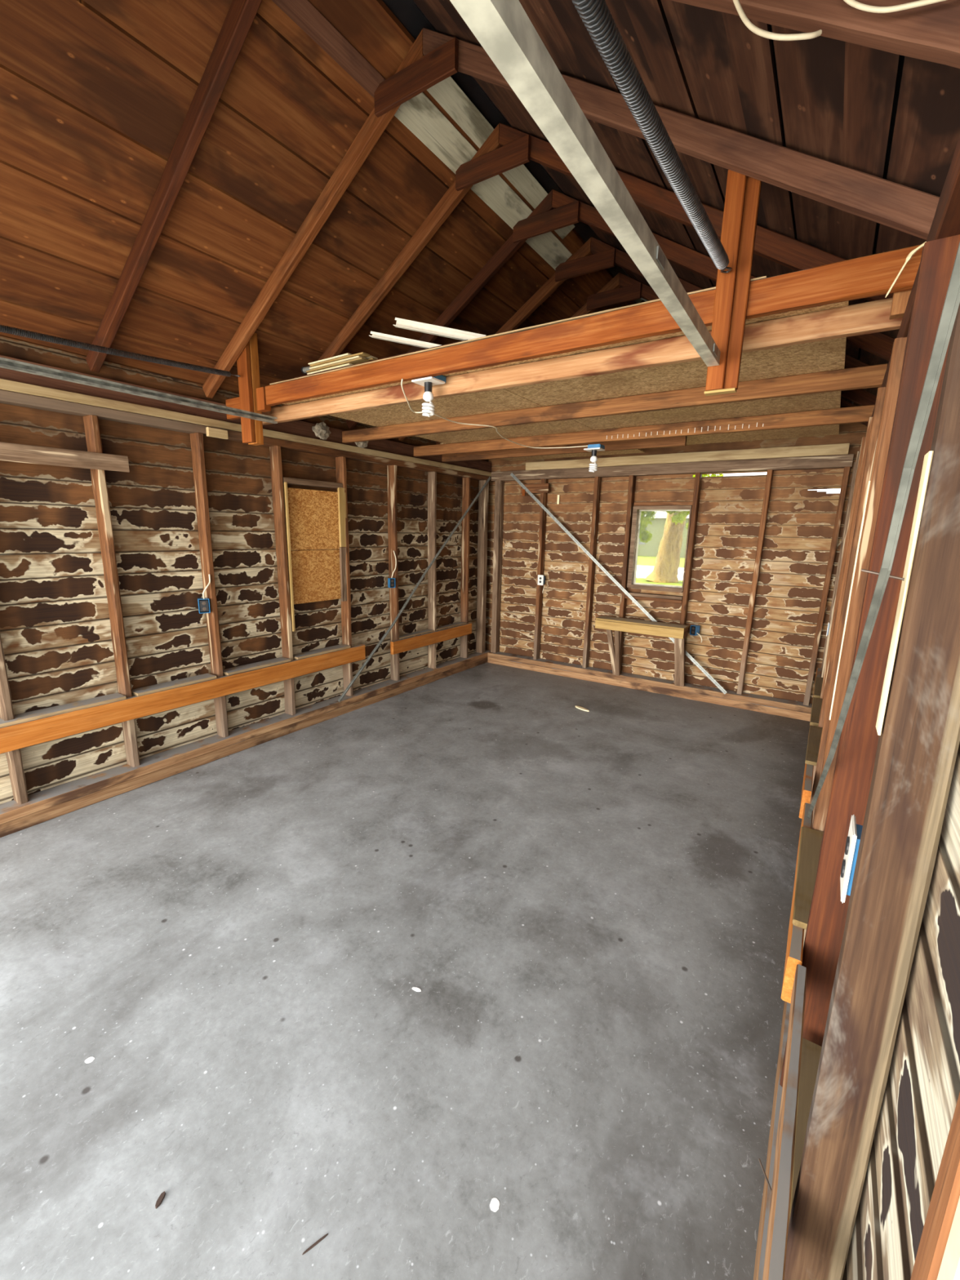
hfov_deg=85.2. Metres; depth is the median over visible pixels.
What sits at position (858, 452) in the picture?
stud
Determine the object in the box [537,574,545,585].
outlet box
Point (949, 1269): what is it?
door stop
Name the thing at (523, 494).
block
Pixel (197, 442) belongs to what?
stud
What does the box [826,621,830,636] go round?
outlet box
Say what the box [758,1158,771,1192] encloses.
nail
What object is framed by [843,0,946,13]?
cable
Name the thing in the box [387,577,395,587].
outlet box
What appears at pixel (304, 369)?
tube
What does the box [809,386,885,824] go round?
stud
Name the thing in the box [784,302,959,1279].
stud
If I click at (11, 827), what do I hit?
bottom plate
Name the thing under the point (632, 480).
stud
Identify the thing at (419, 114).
board
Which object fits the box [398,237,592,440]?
rafter
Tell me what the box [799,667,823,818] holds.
wall shelf
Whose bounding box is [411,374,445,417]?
lamp
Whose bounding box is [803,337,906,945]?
stud
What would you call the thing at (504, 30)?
door track
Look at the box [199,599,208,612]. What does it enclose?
receptacle
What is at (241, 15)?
rafter
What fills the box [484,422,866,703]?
wall
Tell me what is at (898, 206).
rafter
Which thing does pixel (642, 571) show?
path
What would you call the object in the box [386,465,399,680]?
stud
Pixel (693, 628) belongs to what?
receptacle
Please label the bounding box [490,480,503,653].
post
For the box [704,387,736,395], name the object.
block
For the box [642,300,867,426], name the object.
rafter
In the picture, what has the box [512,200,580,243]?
tie
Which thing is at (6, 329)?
spring
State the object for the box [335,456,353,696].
stud
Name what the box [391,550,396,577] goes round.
cable
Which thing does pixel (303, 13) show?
board
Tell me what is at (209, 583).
cable
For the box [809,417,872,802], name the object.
stud
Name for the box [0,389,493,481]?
trim
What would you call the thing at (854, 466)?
stud
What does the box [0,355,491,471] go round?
top plate
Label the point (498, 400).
sheet
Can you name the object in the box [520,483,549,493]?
board
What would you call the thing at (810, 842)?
wall shelf
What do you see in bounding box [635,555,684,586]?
ground
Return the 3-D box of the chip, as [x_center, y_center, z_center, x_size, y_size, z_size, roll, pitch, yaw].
[0.959,0.645,4.909,0.043,0.010,0.175,-6,14,-32]
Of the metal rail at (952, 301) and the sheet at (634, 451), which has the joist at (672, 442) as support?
the sheet at (634, 451)
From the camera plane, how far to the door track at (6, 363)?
2.53 m
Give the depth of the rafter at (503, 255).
3.55 m
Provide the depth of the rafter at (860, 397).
3.52 m
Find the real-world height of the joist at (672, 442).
0.090 m
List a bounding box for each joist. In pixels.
[262,297,902,425]
[265,244,923,405]
[342,363,887,443]
[413,404,875,456]
[442,435,687,462]
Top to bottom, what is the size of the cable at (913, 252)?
0.131 m
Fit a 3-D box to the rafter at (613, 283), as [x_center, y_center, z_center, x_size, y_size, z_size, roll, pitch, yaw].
[0.337,-2.468,4.821,1.870,1.228,0.047,9,14,33]
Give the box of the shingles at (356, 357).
[309,355,364,369]
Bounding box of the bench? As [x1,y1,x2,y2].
[595,615,688,686]
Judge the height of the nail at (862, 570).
0.013 m
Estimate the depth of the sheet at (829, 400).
3.46 m
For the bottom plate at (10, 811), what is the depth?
3.56 m
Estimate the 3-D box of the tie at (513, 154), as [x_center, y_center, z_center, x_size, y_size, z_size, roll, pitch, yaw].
[0.059,-2.472,2.712,0.445,0.109,0.023,9,14,33]
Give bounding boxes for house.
[637,511,688,557]
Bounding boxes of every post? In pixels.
[236,333,263,445]
[475,480,488,653]
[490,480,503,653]
[705,169,761,391]
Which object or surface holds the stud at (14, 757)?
on the bottom plate at (10, 811)
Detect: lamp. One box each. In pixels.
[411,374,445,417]
[583,444,604,472]
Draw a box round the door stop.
[937,1196,959,1279]
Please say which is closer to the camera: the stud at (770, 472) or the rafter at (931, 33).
the rafter at (931, 33)
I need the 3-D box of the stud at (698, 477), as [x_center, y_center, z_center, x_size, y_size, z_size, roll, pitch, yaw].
[2.056,-0.574,5.174,0.046,2.070,0.097,9,14,33]
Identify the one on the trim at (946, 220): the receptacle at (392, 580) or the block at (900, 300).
the block at (900, 300)
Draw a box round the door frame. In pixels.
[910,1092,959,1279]
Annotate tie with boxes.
[373,37,458,117]
[455,134,530,191]
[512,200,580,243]
[555,248,615,281]
[586,283,641,311]
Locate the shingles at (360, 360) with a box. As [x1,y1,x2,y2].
[306,357,368,373]
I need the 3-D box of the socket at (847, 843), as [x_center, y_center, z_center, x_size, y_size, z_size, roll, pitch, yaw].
[0.570,0.319,0.809,0.003,0.028,0.028,9,14,33]
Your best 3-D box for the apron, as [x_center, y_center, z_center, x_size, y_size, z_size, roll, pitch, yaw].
[1.774,-0.419,5.359,0.575,0.032,0.026,9,14,33]
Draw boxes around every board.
[0,441,129,471]
[271,0,385,98]
[394,92,572,269]
[426,76,574,239]
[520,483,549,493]
[525,443,849,470]
[625,591,682,599]
[633,501,693,506]
[762,964,806,1279]
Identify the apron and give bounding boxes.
[624,595,682,603]
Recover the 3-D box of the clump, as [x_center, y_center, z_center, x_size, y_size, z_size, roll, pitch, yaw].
[-1.229,-1.629,4.068,0.084,0.131,0.184,9,14,33]
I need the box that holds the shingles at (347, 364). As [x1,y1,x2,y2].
[306,363,353,374]
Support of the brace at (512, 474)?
on the trim at (702, 690)
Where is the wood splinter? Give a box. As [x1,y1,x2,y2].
[302,1233,328,1254]
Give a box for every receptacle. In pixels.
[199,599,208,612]
[390,578,394,586]
[690,626,696,634]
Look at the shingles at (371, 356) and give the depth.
2.99 m
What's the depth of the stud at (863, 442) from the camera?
3.17 m
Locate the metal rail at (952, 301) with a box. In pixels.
[806,241,959,818]
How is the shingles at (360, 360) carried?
on the shingles at (347, 364)
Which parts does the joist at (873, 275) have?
loft edge lip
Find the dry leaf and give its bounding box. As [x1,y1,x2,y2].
[155,1191,165,1208]
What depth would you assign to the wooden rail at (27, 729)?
3.30 m
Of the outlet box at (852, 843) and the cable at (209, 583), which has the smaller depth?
the outlet box at (852, 843)
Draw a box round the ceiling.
[0,0,959,441]
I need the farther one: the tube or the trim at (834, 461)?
the trim at (834, 461)
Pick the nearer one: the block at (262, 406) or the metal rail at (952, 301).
the metal rail at (952, 301)
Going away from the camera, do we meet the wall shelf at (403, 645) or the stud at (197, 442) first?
the stud at (197, 442)
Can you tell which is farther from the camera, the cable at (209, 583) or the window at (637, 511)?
the window at (637, 511)
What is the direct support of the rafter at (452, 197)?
attached to the ceiling
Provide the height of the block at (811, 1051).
0.061 m
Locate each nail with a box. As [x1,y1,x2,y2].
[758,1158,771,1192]
[861,568,904,580]
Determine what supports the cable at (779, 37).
attached to the rafter at (931, 33)
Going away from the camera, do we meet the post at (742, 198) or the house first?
the post at (742, 198)
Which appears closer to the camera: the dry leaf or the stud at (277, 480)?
the dry leaf
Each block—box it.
[205,426,228,439]
[225,396,240,419]
[256,386,271,412]
[521,489,525,496]
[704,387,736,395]
[788,1037,822,1222]
[888,289,911,319]
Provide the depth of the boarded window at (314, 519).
4.24 m
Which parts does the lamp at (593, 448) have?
bulb, mounting plate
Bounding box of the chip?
[575,705,589,711]
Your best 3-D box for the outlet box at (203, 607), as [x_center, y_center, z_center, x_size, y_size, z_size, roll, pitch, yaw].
[-1.873,-0.234,3.539,0.065,0.095,0.070,-6,14,-30]
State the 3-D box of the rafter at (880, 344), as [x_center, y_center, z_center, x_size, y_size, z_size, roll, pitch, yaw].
[1.221,-2.025,2.815,1.875,1.230,0.048,9,14,33]
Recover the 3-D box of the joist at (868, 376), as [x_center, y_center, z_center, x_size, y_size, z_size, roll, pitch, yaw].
[0.359,-1.420,3.296,3.520,0.090,0.043,9,14,33]
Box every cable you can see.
[202,574,210,599]
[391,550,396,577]
[400,378,587,448]
[733,0,822,40]
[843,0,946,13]
[885,241,926,297]
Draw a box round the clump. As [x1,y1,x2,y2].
[311,422,330,439]
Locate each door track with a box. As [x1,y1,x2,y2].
[0,357,277,423]
[449,0,720,366]
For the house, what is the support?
on the ground
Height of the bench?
0.636 m
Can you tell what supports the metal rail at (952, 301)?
attached to the stud at (867, 531)
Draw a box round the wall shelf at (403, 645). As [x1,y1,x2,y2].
[390,622,471,654]
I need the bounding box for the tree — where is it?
[639,473,724,582]
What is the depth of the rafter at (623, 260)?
3.57 m
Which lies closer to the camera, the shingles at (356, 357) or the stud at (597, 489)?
the shingles at (356, 357)
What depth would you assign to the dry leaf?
1.28 m
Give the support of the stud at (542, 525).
on the trim at (702, 690)
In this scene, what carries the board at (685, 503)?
attached to the stud at (698, 477)
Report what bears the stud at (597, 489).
on the trim at (702, 690)
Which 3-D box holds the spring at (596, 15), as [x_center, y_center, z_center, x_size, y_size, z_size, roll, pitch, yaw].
[0.289,-1.106,1.016,0.042,0.069,1.843,10,15,35]
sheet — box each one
[282,370,595,444]
[440,442,644,461]
[465,300,848,406]
[573,391,840,444]
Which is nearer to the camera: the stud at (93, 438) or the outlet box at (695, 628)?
the stud at (93, 438)
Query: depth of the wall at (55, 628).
3.39 m
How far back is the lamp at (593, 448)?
3.96 m
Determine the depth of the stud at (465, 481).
6.01 m
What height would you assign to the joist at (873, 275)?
0.119 m
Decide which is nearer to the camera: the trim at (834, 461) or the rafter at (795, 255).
the rafter at (795, 255)
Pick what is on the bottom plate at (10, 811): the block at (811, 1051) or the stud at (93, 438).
the stud at (93, 438)
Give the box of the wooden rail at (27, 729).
[0,644,365,753]
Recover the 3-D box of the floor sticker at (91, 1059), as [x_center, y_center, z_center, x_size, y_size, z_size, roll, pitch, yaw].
[-1.206,1.298,1.613,0.023,0.001,0.023,9,14,33]
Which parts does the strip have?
vinyl strip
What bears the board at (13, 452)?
attached to the stud at (93, 438)
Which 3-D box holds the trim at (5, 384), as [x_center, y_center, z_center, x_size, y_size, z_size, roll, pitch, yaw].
[-1.357,-1.542,4.043,0.098,0.051,5.400,9,14,33]
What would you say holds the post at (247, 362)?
hanging from the rafter at (374, 126)
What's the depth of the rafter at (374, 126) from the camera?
2.70 m
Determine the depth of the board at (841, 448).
4.77 m
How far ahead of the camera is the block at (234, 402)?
3.38 m
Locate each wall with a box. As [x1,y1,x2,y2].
[0,335,488,804]
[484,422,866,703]
[842,742,959,1279]
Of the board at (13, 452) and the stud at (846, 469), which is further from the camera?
the stud at (846, 469)
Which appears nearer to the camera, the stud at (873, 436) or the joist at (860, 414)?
the stud at (873, 436)
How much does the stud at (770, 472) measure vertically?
2.070 m
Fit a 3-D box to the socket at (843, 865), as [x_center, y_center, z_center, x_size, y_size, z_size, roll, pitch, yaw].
[0.569,0.358,0.817,0.003,0.028,0.028,9,14,33]
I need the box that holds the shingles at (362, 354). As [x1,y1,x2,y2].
[309,351,370,366]
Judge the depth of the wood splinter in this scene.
1.21 m
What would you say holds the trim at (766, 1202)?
attached to the wall at (922, 1089)
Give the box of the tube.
[301,366,311,373]
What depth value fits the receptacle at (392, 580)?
5.00 m
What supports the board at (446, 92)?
attached to the ceiling
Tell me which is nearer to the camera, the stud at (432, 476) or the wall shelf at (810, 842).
the wall shelf at (810, 842)
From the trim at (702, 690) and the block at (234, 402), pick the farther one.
the trim at (702, 690)
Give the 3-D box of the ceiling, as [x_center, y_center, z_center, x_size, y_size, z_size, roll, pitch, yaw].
[0.080,-2.016,2.793,4.500,1.415,6.100,9,14,33]
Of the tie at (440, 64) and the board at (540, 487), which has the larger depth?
the board at (540, 487)
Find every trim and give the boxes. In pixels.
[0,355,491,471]
[0,377,491,476]
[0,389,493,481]
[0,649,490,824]
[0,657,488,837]
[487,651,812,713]
[491,453,853,481]
[753,1000,790,1279]
[865,135,959,436]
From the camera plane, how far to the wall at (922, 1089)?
0.65 m
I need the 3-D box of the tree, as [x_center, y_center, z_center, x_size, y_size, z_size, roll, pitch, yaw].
[6.074,-4.561,16.116,3.421,6.246,6.757,9,14,33]
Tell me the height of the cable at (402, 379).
0.098 m
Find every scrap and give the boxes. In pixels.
[355,440,368,448]
[412,986,421,991]
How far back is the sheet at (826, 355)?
2.50 m
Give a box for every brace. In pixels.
[337,476,490,702]
[510,472,726,693]
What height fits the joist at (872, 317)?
0.092 m
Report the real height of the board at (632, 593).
0.032 m
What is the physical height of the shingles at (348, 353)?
0.009 m
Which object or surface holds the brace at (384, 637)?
attached to the post at (483, 496)
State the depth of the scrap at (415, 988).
1.88 m
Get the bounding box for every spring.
[0,324,240,377]
[572,0,732,273]
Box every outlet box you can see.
[197,597,209,613]
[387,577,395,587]
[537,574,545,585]
[689,624,700,635]
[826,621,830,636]
[840,814,862,902]
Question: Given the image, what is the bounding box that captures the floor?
[0,662,809,1279]
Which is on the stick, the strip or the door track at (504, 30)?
the strip
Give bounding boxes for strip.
[368,317,486,348]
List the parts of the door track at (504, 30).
splice plate, splice plate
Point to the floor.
(588, 913)
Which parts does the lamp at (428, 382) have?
mounting plate, bulb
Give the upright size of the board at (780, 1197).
0.102 m
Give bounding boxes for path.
[635,564,684,580]
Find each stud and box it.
[0,634,28,804]
[82,414,140,767]
[190,432,228,737]
[269,445,295,715]
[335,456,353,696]
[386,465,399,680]
[427,471,436,668]
[460,477,471,657]
[533,479,547,659]
[582,476,601,667]
[618,475,635,671]
[673,472,702,683]
[736,469,773,694]
[779,234,959,1087]
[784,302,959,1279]
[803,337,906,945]
[803,466,850,705]
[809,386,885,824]
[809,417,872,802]
[820,436,865,698]
[821,451,860,677]
[821,462,855,673]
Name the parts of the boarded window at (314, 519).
trim, panel, panel, trim, trim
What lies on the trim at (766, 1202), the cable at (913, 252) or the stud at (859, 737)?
the stud at (859, 737)
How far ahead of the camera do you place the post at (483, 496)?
6.31 m
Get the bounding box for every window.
[282,476,346,631]
[626,505,692,592]
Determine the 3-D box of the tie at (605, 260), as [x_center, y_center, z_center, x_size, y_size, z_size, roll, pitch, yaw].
[0.745,-2.671,3.724,0.445,0.109,0.024,9,14,33]
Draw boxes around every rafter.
[85,0,262,372]
[202,29,424,398]
[283,123,501,405]
[346,189,553,429]
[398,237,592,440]
[422,27,939,239]
[435,272,619,444]
[498,122,893,301]
[551,189,894,360]
[590,236,880,389]
[618,272,876,405]
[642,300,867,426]
[671,0,959,68]
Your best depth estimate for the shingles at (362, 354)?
3.01 m
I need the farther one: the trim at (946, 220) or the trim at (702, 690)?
the trim at (702, 690)
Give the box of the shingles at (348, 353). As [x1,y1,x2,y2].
[307,352,351,364]
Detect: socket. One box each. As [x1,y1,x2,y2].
[840,858,845,877]
[844,835,849,854]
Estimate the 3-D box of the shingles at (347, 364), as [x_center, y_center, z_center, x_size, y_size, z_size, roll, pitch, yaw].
[-0.886,-1.606,3.106,0.368,0.009,0.059,8,14,33]
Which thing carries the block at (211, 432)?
attached to the wall at (55, 628)
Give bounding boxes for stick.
[294,339,468,377]
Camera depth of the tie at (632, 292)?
4.20 m
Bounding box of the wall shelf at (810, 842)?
[781,802,823,1003]
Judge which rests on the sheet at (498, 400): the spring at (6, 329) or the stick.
the stick
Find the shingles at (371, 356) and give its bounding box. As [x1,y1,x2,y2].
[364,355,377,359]

